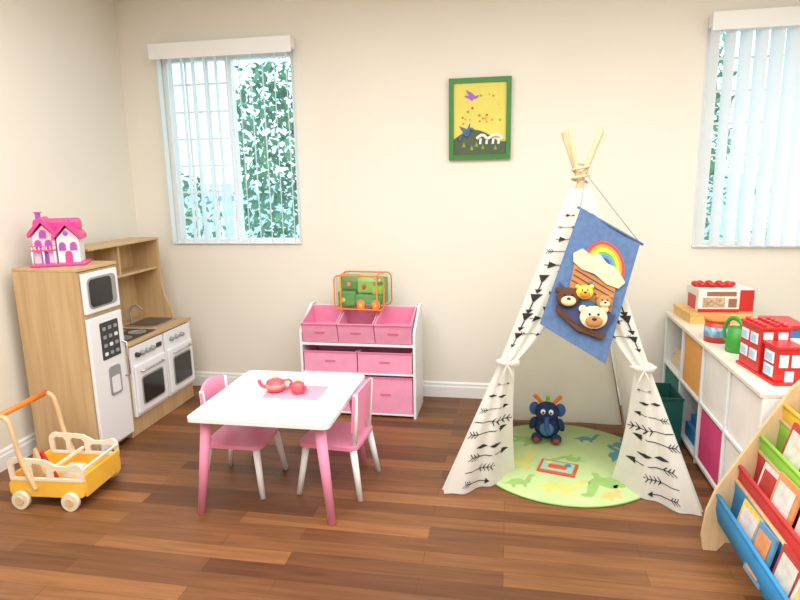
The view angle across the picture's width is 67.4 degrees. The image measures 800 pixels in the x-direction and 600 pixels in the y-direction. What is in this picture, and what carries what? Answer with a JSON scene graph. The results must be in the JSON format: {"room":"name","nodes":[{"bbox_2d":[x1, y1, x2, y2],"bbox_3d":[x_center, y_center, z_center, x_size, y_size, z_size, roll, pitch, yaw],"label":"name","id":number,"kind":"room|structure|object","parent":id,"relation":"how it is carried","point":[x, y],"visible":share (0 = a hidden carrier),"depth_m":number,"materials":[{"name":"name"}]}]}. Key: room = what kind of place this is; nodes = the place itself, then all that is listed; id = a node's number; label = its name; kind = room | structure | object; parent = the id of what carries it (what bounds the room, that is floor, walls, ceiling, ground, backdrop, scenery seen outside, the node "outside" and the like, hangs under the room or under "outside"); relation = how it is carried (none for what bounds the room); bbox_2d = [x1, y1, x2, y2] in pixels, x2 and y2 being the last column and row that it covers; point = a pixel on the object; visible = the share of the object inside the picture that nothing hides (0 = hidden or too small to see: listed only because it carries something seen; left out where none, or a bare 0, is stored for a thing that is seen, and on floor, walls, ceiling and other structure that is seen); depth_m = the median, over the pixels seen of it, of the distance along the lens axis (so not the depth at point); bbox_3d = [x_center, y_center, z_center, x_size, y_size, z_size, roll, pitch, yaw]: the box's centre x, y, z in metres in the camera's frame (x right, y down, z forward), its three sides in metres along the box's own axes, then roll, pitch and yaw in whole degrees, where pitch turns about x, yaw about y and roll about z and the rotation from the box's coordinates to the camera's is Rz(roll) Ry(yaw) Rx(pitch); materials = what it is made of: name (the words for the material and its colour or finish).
{"room":"children's room","nodes":[
{"label":"children's room","id":0,"kind":"room"},
{"bbox_2d":[0,0,137,449],"bbox_3d":[-2.445,-0.189,1.810,0.100,2.750,5.300,1,11,10],"label":"wall","id":1,"kind":"structure","parent":0,"point":[64,146],"depth_m":3.56,"materials":[{"name":"paint"}]},
{"bbox_2d":[0,432,37,471],"bbox_3d":[-2.366,1.108,2.052,0.014,0.110,5.286,1,11,10],"label":"baseboard","id":2,"kind":"structure","parent":1,"relation":"attached to","point":[27,444],"depth_m":3.36,"materials":[{"name":"white wood"}]},
{"bbox_2d":[0,386,764,599],"bbox_3d":[0.156,1.241,1.634,5.330,0.080,5.520,1,11,10],"label":"floor","id":3,"kind":"structure","parent":0,"point":[141,534],"depth_m":2.59,"materials":[{"name":"brown wood"}]},
{"bbox_2d":[0,389,120,511],"bbox_3d":[-1.658,0.727,2.961,0.392,0.475,0.366,0,11,6],"label":"wagon","id":4,"kind":"object","parent":3,"relation":"on","point":[71,474],"visible":1,"depth_m":2.87,"materials":[{"name":"beige wood"}]},
{"bbox_2d":[11,237,194,454],"bbox_3d":[-1.742,0.230,3.746,0.445,1.145,1.049,1,11,10],"label":"play kitchen","id":5,"kind":"object","parent":3,"relation":"on","point":[104,336],"visible":0.96,"depth_m":3.35,"materials":[{"name":"brown wood"}]},
{"bbox_2d":[26,212,91,267],"bbox_3d":[-1.859,-0.336,3.267,0.270,0.289,0.167,-4,12,-15],"label":"dollhouse","id":6,"kind":"object","parent":5,"relation":"on","point":[56,241],"visible":1,"depth_m":3.23,"materials":[{"name":"pink plastic"}]},
{"bbox_2d":[11,261,133,450],"bbox_3d":[-1.810,0.333,3.406,0.434,1.078,0.329,1,11,10],"label":"fridge","id":7,"kind":"object","parent":5,"relation":"in","point":[75,348],"depth_m":3.26,"materials":[{"name":"brown wood"}]},
{"bbox_2d":[79,267,119,315],"bbox_3d":[-1.645,-0.052,3.297,0.021,0.220,0.286,1,11,10],"label":"microwave","id":8,"kind":"object","parent":5,"relation":"in","point":[98,286],"depth_m":3.26,"materials":[{"name":"grey plastic"}]},
{"bbox_2d":[109,364,122,395],"bbox_3d":[-1.619,0.453,3.420,0.004,0.170,0.101,1,11,10],"label":"water dispenser","id":9,"kind":"object","parent":5,"relation":"on","point":[115,370],"depth_m":3.42,"materials":[{"name":"grey plastic"}]},
{"bbox_2d":[129,305,142,321],"bbox_3d":[-1.790,0.090,4.073,0.110,0.122,0.014,1,11,10],"label":"faucet","id":10,"kind":"object","parent":5,"relation":"on","point":[132,306],"depth_m":4.07,"materials":[{"name":"grey plastic"}]},
{"bbox_2d":[117,266,156,277],"bbox_3d":[-1.835,-0.160,3.842,0.182,0.015,0.695,1,11,10],"label":"shelf","id":11,"kind":"object","parent":5,"relation":"attached to","point":[125,270],"depth_m":4.03,"materials":[{"name":"brown wood"}]},
{"bbox_2d":[128,334,168,416],"bbox_3d":[-1.552,0.466,3.748,0.064,0.435,0.339,1,11,10],"label":"oven","id":12,"kind":"object","parent":5,"relation":"in","point":[148,378],"depth_m":3.71,"materials":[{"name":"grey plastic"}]},
{"bbox_2d":[125,317,176,327],"bbox_3d":[-1.686,0.149,4.065,0.242,0.006,0.276,1,11,10],"label":"sink","id":13,"kind":"object","parent":5,"relation":"in","point":[145,322],"depth_m":4.04,"materials":[{"name":"metal"}]},
{"bbox_2d":[122,316,190,346],"bbox_3d":[-1.731,0.195,3.905,0.409,0.020,0.714,1,11,10],"label":"countertop","id":14,"kind":"structure","parent":5,"relation":"on","point":[179,320],"depth_m":3.93,"materials":[{"name":"brown wood"}]},
{"bbox_2d":[161,322,194,396],"bbox_3d":[-1.490,0.397,4.085,0.064,0.435,0.318,1,11,10],"label":"oven","id":15,"kind":"object","parent":5,"relation":"in","point":[177,342],"depth_m":4.04,"materials":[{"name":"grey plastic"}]},
{"bbox_2d":[199,375,287,499],"bbox_3d":[-0.795,0.663,3.028,0.341,0.548,0.336,1,11,10],"label":"chair","id":16,"kind":"object","parent":3,"relation":"on","point":[231,437],"visible":0.73,"depth_m":2.98,"materials":[{"name":"pink paint"}]},
{"bbox_2d":[187,370,366,525],"bbox_3d":[-0.564,0.697,2.977,0.664,0.491,0.690,1,11,10],"label":"table","id":17,"kind":"object","parent":3,"relation":"on","point":[243,402],"visible":0.87,"depth_m":2.76,"materials":[{"name":"white laminate"}]},
{"bbox_2d":[257,375,291,392],"bbox_3d":[-0.615,0.409,2.953,0.148,0.084,0.100,-11,15,-40],"label":"teapot","id":18,"kind":"object","parent":17,"relation":"on","point":[275,384],"visible":0.97,"depth_m":2.93,"materials":[{"name":"pink ceramic"}]},
{"bbox_2d":[289,378,306,393],"bbox_3d":[-0.497,0.417,2.924,0.088,0.077,0.073,-3,11,-8],"label":"sugar pot","id":19,"kind":"object","parent":17,"relation":"on","point":[297,387],"visible":1,"depth_m":2.90,"materials":[{"name":"pink ceramic"}]},
{"bbox_2d":[297,378,380,501],"bbox_3d":[-0.308,0.660,3.000,0.341,0.548,0.336,2,12,14],"label":"chair","id":20,"kind":"object","parent":3,"relation":"on","point":[341,436],"visible":0.84,"depth_m":2.91,"materials":[{"name":"pink paint"}]},
{"bbox_2d":[299,301,422,418],"bbox_3d":[-0.248,0.388,3.971,0.753,0.693,0.349,1,11,10],"label":"storage unit","id":21,"kind":"object","parent":3,"relation":"on","point":[385,346],"visible":0.78,"depth_m":3.84,"materials":[{"name":"pink fabric"}]},
{"bbox_2d":[302,341,412,347],"bbox_3d":[-0.249,0.218,3.944,0.722,0.096,0.295,1,11,10],"label":"shelf","id":22,"kind":"object","parent":21,"relation":"attached to","point":[399,344],"depth_m":3.80,"materials":[{"name":"white laminate"}]},
{"bbox_2d":[304,370,412,376],"bbox_3d":[-0.245,0.443,3.989,0.722,0.012,0.305,1,11,10],"label":"shelf","id":23,"kind":"object","parent":21,"relation":"attached to","point":[364,372],"depth_m":3.83,"materials":[{"name":"white laminate"}]},
{"bbox_2d":[333,270,391,310],"bbox_3d":[-0.239,-0.069,3.889,0.339,0.238,0.200,2,12,14],"label":"toy","id":24,"kind":"object","parent":21,"relation":"on","point":[358,290],"depth_m":3.83,"materials":[{"name":"green plastic"}]},
{"bbox_2d":[341,411,413,416],"bbox_3d":[-0.240,0.705,4.042,0.722,0.012,0.305,1,11,10],"label":"shelf","id":25,"kind":"object","parent":21,"relation":"attached to","point":[390,413],"depth_m":3.86,"materials":[{"name":"white laminate"}]},
{"bbox_2d":[495,424,640,507],"bbox_3d":[0.883,0.862,3.238,0.963,0.008,0.963,1,11,10],"label":"play mat","id":26,"kind":"object","parent":3,"relation":"on","point":[595,452],"visible":0.53,"depth_m":3.10,"materials":[{"name":"green fabric"}]},
{"bbox_2d":[501,474,535,486],"bbox_3d":[0.612,0.911,2.999,0.206,0.001,0.104,-6,12,-23],"label":"print","id":27,"kind":"object","parent":26,"relation":"on","point":[509,480],"depth_m":3.01},
{"bbox_2d":[511,449,535,471],"bbox_3d":[0.647,0.869,3.206,0.350,0.001,0.177,-9,14,-33],"label":"print","id":28,"kind":"object","parent":26,"relation":"on","point":[524,459],"depth_m":3.23},
{"bbox_2d":[513,436,552,445],"bbox_3d":[0.761,0.816,3.461,0.259,0.001,0.144,1,11,10],"label":"print","id":29,"kind":"object","parent":26,"relation":"on","point":[517,440],"depth_m":3.45},
{"bbox_2d":[529,394,565,443],"bbox_3d":[0.844,0.678,3.443,0.204,0.267,0.186,2,12,15],"label":"elephant","id":30,"kind":"object","parent":26,"relation":"on","point":[546,423],"visible":1,"depth_m":3.43},
{"bbox_2d":[537,458,577,477],"bbox_3d":[0.822,0.873,3.127,0.190,0.015,0.133,4,12,25],"label":"picture book","id":31,"kind":"object","parent":26,"relation":"on","point":[546,465],"visible":1,"depth_m":3.11,"materials":[{"name":"red paper"}]},
{"bbox_2d":[540,459,574,473],"bbox_3d":[0.822,0.868,3.126,0.162,0.002,0.104,4,12,25],"label":"picture","id":32,"kind":"object","parent":31,"relation":"on","point":[546,465],"depth_m":3.11},
{"bbox_2d":[535,480,588,495],"bbox_3d":[0.804,0.921,2.931,0.288,0.001,0.146,-2,11,-4],"label":"print","id":33,"kind":"object","parent":26,"relation":"on","point":[542,487],"depth_m":2.94},
{"bbox_2d":[551,454,584,461],"bbox_3d":[0.913,0.855,3.251,0.185,0.001,0.096,1,11,10],"label":"print","id":34,"kind":"object","parent":26,"relation":"on","point":[557,457],"depth_m":3.25},
{"bbox_2d":[574,434,600,442],"bbox_3d":[1.096,0.806,3.476,0.185,0.001,0.094,-4,12,-14],"label":"print","id":35,"kind":"object","parent":26,"relation":"on","point":[578,438],"depth_m":3.49},
{"bbox_2d":[581,473,625,496],"bbox_3d":[1.011,0.905,2.992,0.370,0.001,0.188,-6,12,-23],"label":"print","id":36,"kind":"object","parent":26,"relation":"on","point":[592,484],"depth_m":2.94},
{"bbox_2d":[600,486,622,500],"bbox_3d":[1.009,0.926,2.887,0.115,0.001,0.163,1,11,10],"label":"print","id":37,"kind":"object","parent":26,"relation":"on","point":[607,493],"depth_m":2.88},
{"bbox_2d":[607,445,619,461],"bbox_3d":[1.196,0.842,3.287,0.117,0.001,0.226,1,11,10],"label":"print","id":38,"kind":"object","parent":26,"relation":"on","point":[613,451],"depth_m":3.30},
{"bbox_2d":[611,438,622,448],"bbox_3d":[1.257,0.818,3.403,0.165,0.001,0.083,-12,15,-43],"label":"print","id":39,"kind":"object","parent":26,"relation":"on","point":[616,443],"depth_m":3.42},
{"bbox_2d":[442,128,702,515],"bbox_3d":[0.868,0.003,3.117,1.213,1.730,1.063,1,11,10],"label":"tent","id":40,"kind":"object","parent":3,"relation":"on","point":[535,359],"visible":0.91,"depth_m":2.95,"materials":[{"name":"white fabric"}]},
{"bbox_2d":[465,214,574,486],"bbox_3d":[0.587,0.248,2.921,0.668,1.299,0.103,-7,13,-28],"label":"print","id":41,"kind":"object","parent":40,"relation":"attached to","point":[489,451],"depth_m":2.94,"materials":[{"name":"black"}]},
{"bbox_2d":[540,173,643,363],"bbox_3d":[0.900,-0.154,2.808,0.387,0.866,0.308,-11,15,-42],"label":"banner","id":42,"kind":"object","parent":40,"relation":"attached to","point":[583,307],"depth_m":2.81,"materials":[{"name":"fabric"}]},
{"bbox_2d":[593,214,679,506],"bbox_3d":[1.079,0.259,2.821,0.112,1.299,0.609,-8,13,-32],"label":"print","id":43,"kind":"object","parent":40,"relation":"attached to","point":[648,461],"depth_m":2.81,"materials":[{"name":"black"}]},
{"bbox_2d":[655,383,684,447],"bbox_3d":[1.507,0.661,3.443,0.148,0.300,0.264,1,11,10],"label":"fabric bin","id":44,"kind":"object","parent":3,"relation":"on","point":[672,401],"visible":0.26,"depth_m":3.31,"materials":[{"name":"green fabric"}]},
{"bbox_2d":[662,311,790,488],"bbox_3d":[1.743,0.544,3.088,0.405,0.660,1.500,1,11,10],"label":"cube storage shelf","id":45,"kind":"object","parent":3,"relation":"on","point":[725,405],"visible":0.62,"depth_m":2.94,"materials":[{"name":"white laminate"}]},
{"bbox_2d":[673,304,754,323],"bbox_3d":[1.847,0.081,3.555,0.350,0.060,0.290,0,11,6],"label":"crate","id":46,"kind":"object","parent":45,"relation":"on","point":[686,313],"visible":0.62,"depth_m":3.44,"materials":[{"name":"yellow wood"}]},
{"bbox_2d":[685,283,754,312],"bbox_3d":[1.875,-0.014,3.530,0.303,0.135,0.202,0,11,6],"label":"carton","id":47,"kind":"object","parent":46,"relation":"on","point":[738,298],"visible":0.99,"depth_m":3.44,"materials":[{"name":"white cardboard"}]},
{"bbox_2d":[691,280,735,286],"bbox_3d":[1.835,-0.095,3.511,0.240,0.031,0.105,1,11,10],"label":"garland","id":48,"kind":"object","parent":47,"relation":"on","point":[708,283],"visible":1,"depth_m":3.48,"materials":[{"name":"plastic"}]},
{"bbox_2d":[703,314,729,343],"bbox_3d":[1.622,0.147,3.071,0.124,0.128,0.124,1,11,10],"label":"tin","id":49,"kind":"object","parent":45,"relation":"on","point":[713,326],"visible":0.84,"depth_m":3.03,"materials":[{"name":"orange metal"}]},
{"bbox_2d":[722,316,741,353],"bbox_3d":[1.623,0.168,2.862,0.095,0.170,0.200,-5,12,-19],"label":"watering can","id":50,"kind":"object","parent":45,"relation":"on","point":[732,341],"visible":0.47,"depth_m":2.87,"materials":[{"name":"plastic"}]},
{"bbox_2d":[736,316,799,385],"bbox_3d":[1.576,0.207,2.542,0.140,0.220,0.323,0,11,4],"label":"station","id":51,"kind":"object","parent":45,"relation":"on","point":[767,351],"visible":1,"depth_m":2.50,"materials":[{"name":"plastic"}]},
{"bbox_2d":[759,315,799,343],"bbox_3d":[1.830,0.170,2.882,0.152,0.150,0.240,1,11,10],"label":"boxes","id":52,"kind":"object","parent":45,"relation":"on","point":[795,333],"visible":0.21,"depth_m":2.78,"materials":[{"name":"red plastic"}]},
{"bbox_2d":[700,379,799,599],"bbox_3d":[1.331,0.733,1.976,0.365,0.740,0.795,1,11,10],"label":"bookshelf","id":53,"kind":"object","parent":3,"relation":"on","point":[720,525],"visible":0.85,"depth_m":2.26,"materials":[{"name":"brown wood"}]},
{"bbox_2d":[757,462,778,497],"bbox_3d":[1.344,0.703,2.201,0.010,0.180,0.135,15,11,7],"label":"book","id":54,"kind":"object","parent":53,"relation":"in","point":[768,479],"depth_m":2.19,"materials":[{"name":"red paper"}]},
{"bbox_2d":[737,422,799,599],"bbox_3d":[1.323,0.678,1.946,0.280,0.593,0.670,1,11,10],"label":"picture books","id":55,"kind":"object","parent":53,"relation":"in","point":[780,489],"visible":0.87,"depth_m":2.04,"materials":[{"name":"paper"}]},
{"bbox_2d":[738,505,757,540],"bbox_3d":[1.262,0.843,2.196,0.002,0.137,0.125,15,12,7],"label":"art","id":56,"kind":"object","parent":55,"relation":"attached to","point":[748,523],"depth_m":2.19},
{"bbox_2d":[737,499,764,541],"bbox_3d":[1.270,0.843,2.195,0.010,0.171,0.165,15,12,7],"label":"book","id":57,"kind":"object","parent":55,"relation":"on","point":[748,518],"depth_m":2.18,"materials":[{"name":"white paper"}]},
{"bbox_2d":[746,528,771,581],"bbox_3d":[1.220,0.867,2.043,0.002,0.148,0.092,15,10,7],"label":"art","id":58,"kind":"object","parent":55,"relation":"attached to","point":[762,543],"depth_m":2.03},
{"bbox_2d":[758,468,776,498],"bbox_3d":[1.337,0.703,2.203,0.002,0.144,0.095,15,11,7],"label":"art","id":59,"kind":"object","parent":55,"relation":"attached to","point":[767,483],"depth_m":2.19},
{"bbox_2d":[771,480,795,519],"bbox_3d":[1.295,0.717,2.050,0.002,0.170,0.116,15,12,7],"label":"art","id":60,"kind":"object","parent":55,"relation":"attached to","point":[783,499],"depth_m":2.04},
{"bbox_2d":[770,472,799,526],"bbox_3d":[1.302,0.717,2.049,0.010,0.213,0.156,15,12,7],"label":"book","id":61,"kind":"object","parent":55,"relation":"on","point":[785,496],"depth_m":2.02,"materials":[{"name":"paper"}]},
{"bbox_2d":[772,543,799,597],"bbox_3d":[1.215,0.893,1.895,0.010,0.192,0.142,15,13,7],"label":"book","id":62,"kind":"object","parent":55,"relation":"on","point":[786,570],"depth_m":1.89,"materials":[{"name":"red paper"}]},
{"bbox_2d":[774,552,798,595],"bbox_3d":[1.207,0.893,1.896,0.002,0.154,0.102,15,13,7],"label":"art","id":63,"kind":"object","parent":55,"relation":"attached to","point":[786,573],"depth_m":1.88},
{"bbox_2d":[781,422,799,471],"bbox_3d":[1.400,0.564,2.129,0.010,0.218,0.164,15,14,7],"label":"book","id":64,"kind":"object","parent":55,"relation":"on","point":[791,449],"depth_m":2.14,"materials":[{"name":"white paper"}]},
{"bbox_2d":[783,430,799,470],"bbox_3d":[1.392,0.564,2.130,0.002,0.174,0.124,15,14,7],"label":"art","id":65,"kind":"object","parent":55,"relation":"attached to","point":[791,453],"depth_m":2.13},
{"bbox_2d":[789,579,799,599],"bbox_3d":[1.174,0.911,1.750,0.010,0.214,0.134,15,17,7],"label":"book","id":66,"kind":"object","parent":55,"relation":"on","point":[795,595],"depth_m":1.79,"materials":[{"name":"paper"}]},
{"bbox_2d":[793,586,799,599],"bbox_3d":[1.167,0.911,1.752,0.002,0.171,0.094,15,18,7],"label":"art","id":67,"kind":"object","parent":55,"relation":"attached to","point":[797,596],"depth_m":1.78},
{"bbox_2d":[794,517,799,531],"bbox_3d":[1.287,0.747,1.886,0.010,0.220,0.152,15,11,7],"label":"book","id":68,"kind":"object","parent":55,"relation":"on","point":[797,529],"depth_m":1.95,"materials":[{"name":"white paper"}]},
{"bbox_2d":[114,0,799,388],"bbox_3d":[0.607,-0.675,3.961,5.330,2.750,0.120,1,11,10],"label":"wall","id":69,"kind":"structure","parent":0,"point":[466,241],"depth_m":3.91,"materials":[{"name":"paint"}]},
{"bbox_2d":[183,61,220,237],"bbox_3d":[-1.399,-1.046,4.256,0.176,1.215,0.015,1,11,10],"label":"muntins","id":70,"kind":"object","parent":69,"relation":"attached to","point":[206,62],"visible":0.93,"depth_m":4.24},
{"bbox_2d":[174,82,235,218],"bbox_3d":[-1.391,-1.046,4.255,0.430,0.932,0.011,1,11,10],"label":"bars","id":71,"kind":"object","parent":69,"relation":"attached to","point":[213,83],"visible":0.52,"depth_m":4.24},
{"bbox_2d":[147,35,295,242],"bbox_3d":[-1.172,-1.056,4.089,1.000,1.329,0.102,1,11,10],"label":"vertical blinds","id":72,"kind":"object","parent":69,"relation":"attached to","point":[283,43],"visible":1,"depth_m":4.08,"materials":[{"name":"plastic"}]},
{"bbox_2d":[161,50,301,241],"bbox_3d":[-1.159,-1.044,4.220,0.968,1.283,0.060,1,11,10],"label":"frame stiles","id":73,"kind":"object","parent":69,"relation":"attached to","point":[230,63],"visible":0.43,"depth_m":4.21,"materials":[{"name":"white wood"}]},
{"bbox_2d":[166,52,298,241],"bbox_3d":[-1.159,-1.044,4.220,0.900,1.283,0.058,1,11,10],"label":"rails","id":74,"kind":"object","parent":69,"relation":"attached to","point":[280,54],"depth_m":4.13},
{"bbox_2d":[174,242,301,243],"bbox_3d":[-1.157,-0.408,4.289,0.966,0.012,0.055,1,11,10],"label":"sill","id":75,"kind":"structure","parent":69,"relation":"attached to","point":[174,242],"depth_m":4.26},
{"bbox_2d":[193,371,620,404],"bbox_3d":[0.620,0.632,4.155,5.130,0.110,0.014,1,11,10],"label":"baseboard","id":76,"kind":"structure","parent":69,"relation":"attached to","point":[430,388],"depth_m":4.21,"materials":[{"name":"white wood"}]},
{"bbox_2d":[449,76,511,159],"bbox_3d":[0.505,-1.147,3.801,0.390,0.500,0.029,1,11,10],"label":"framed picture","id":77,"kind":"object","parent":69,"relation":"attached to","point":[479,107],"visible":1,"depth_m":3.80,"materials":[{"name":"yellow paper"}]},
{"bbox_2d":[454,81,506,140],"bbox_3d":[0.506,-1.148,3.807,0.330,0.440,0.012,1,11,10],"label":"poster","id":78,"kind":"object","parent":77,"relation":"attached to","point":[480,107],"depth_m":3.79,"materials":[{"name":"yellow paper"}]},
{"bbox_2d":[691,25,710,244],"bbox_3d":[2.296,-0.974,3.601,0.968,1.303,0.060,1,11,10],"label":"frame stiles","id":79,"kind":"object","parent":69,"relation":"attached to","point":[709,30],"visible":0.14,"depth_m":3.65,"materials":[{"name":"white wood"}]},
{"bbox_2d":[706,55,780,217],"bbox_3d":[2.063,-0.977,3.635,0.430,0.946,0.011,1,11,10],"label":"bars","id":80,"kind":"object","parent":69,"relation":"attached to","point":[736,57],"visible":0.21,"depth_m":3.63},
{"bbox_2d":[691,245,799,247],"bbox_3d":[2.297,-0.329,3.672,0.966,0.012,0.055,1,11,10],"label":"sill","id":81,"kind":"structure","parent":69,"relation":"attached to","point":[719,246],"depth_m":3.68,"materials":[{"name":"white wood"}]},
{"bbox_2d":[704,27,786,244],"bbox_3d":[2.296,-0.974,3.601,0.900,1.303,0.058,1,11,10],"label":"rails","id":82,"kind":"object","parent":69,"relation":"attached to","point":[738,30],"depth_m":3.73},
{"bbox_2d":[694,6,799,245],"bbox_3d":[2.283,-0.977,3.472,1.000,1.329,0.102,1,11,10],"label":"vertical blinds","id":83,"kind":"object","parent":69,"relation":"attached to","point":[783,224],"visible":1,"depth_m":3.51,"materials":[{"name":"plastic"}]},
{"label":"outside","id":84,"kind":"structure","parent":0,"visible":0},
{"bbox_3d":[1.641,-0.117,9.110,18.000,0.200,9.800,1,11,10],"label":"ground","id":85,"kind":"structure","parent":84,"visible":0},
{"bbox_2d":[181,172,226,237],"bbox_3d":[-3.095,-1.017,8.667,1.182,1.678,1.016,1,11,10],"label":"shrub","id":86,"kind":"object","parent":85,"relation":"on","point":[188,213],"visible":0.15,"depth_m":8.56,"materials":[{"name":"green plant"}]},
{"bbox_2d":[233,58,298,237],"bbox_3d":[-1.451,-1.480,6.805,0.960,3.305,0.839,1,11,10],"label":"shrub","id":87,"kind":"object","parent":85,"relation":"on","point":[281,93],"visible":0.6,"depth_m":6.66,"materials":[{"name":"green plant"}]},
{"bbox_2d":[184,173,770,239],"bbox_3d":[2.078,-1.060,9.191,16.800,1.600,0.080,1,11,10],"label":"fence","id":88,"kind":"object","parent":85,"relation":"on","point":[230,198],"visible":0.05,"depth_m":9.90,"materials":[{"name":"paint"}]},
{"bbox_2d":[704,33,736,239],"bbox_3d":[3.135,-1.407,6.269,0.660,3.198,0.851,1,11,10],"label":"shrub","id":89,"kind":"object","parent":85,"relation":"on","point":[717,100],"visible":0.1,"depth_m":6.06,"materials":[{"name":"green plant"}]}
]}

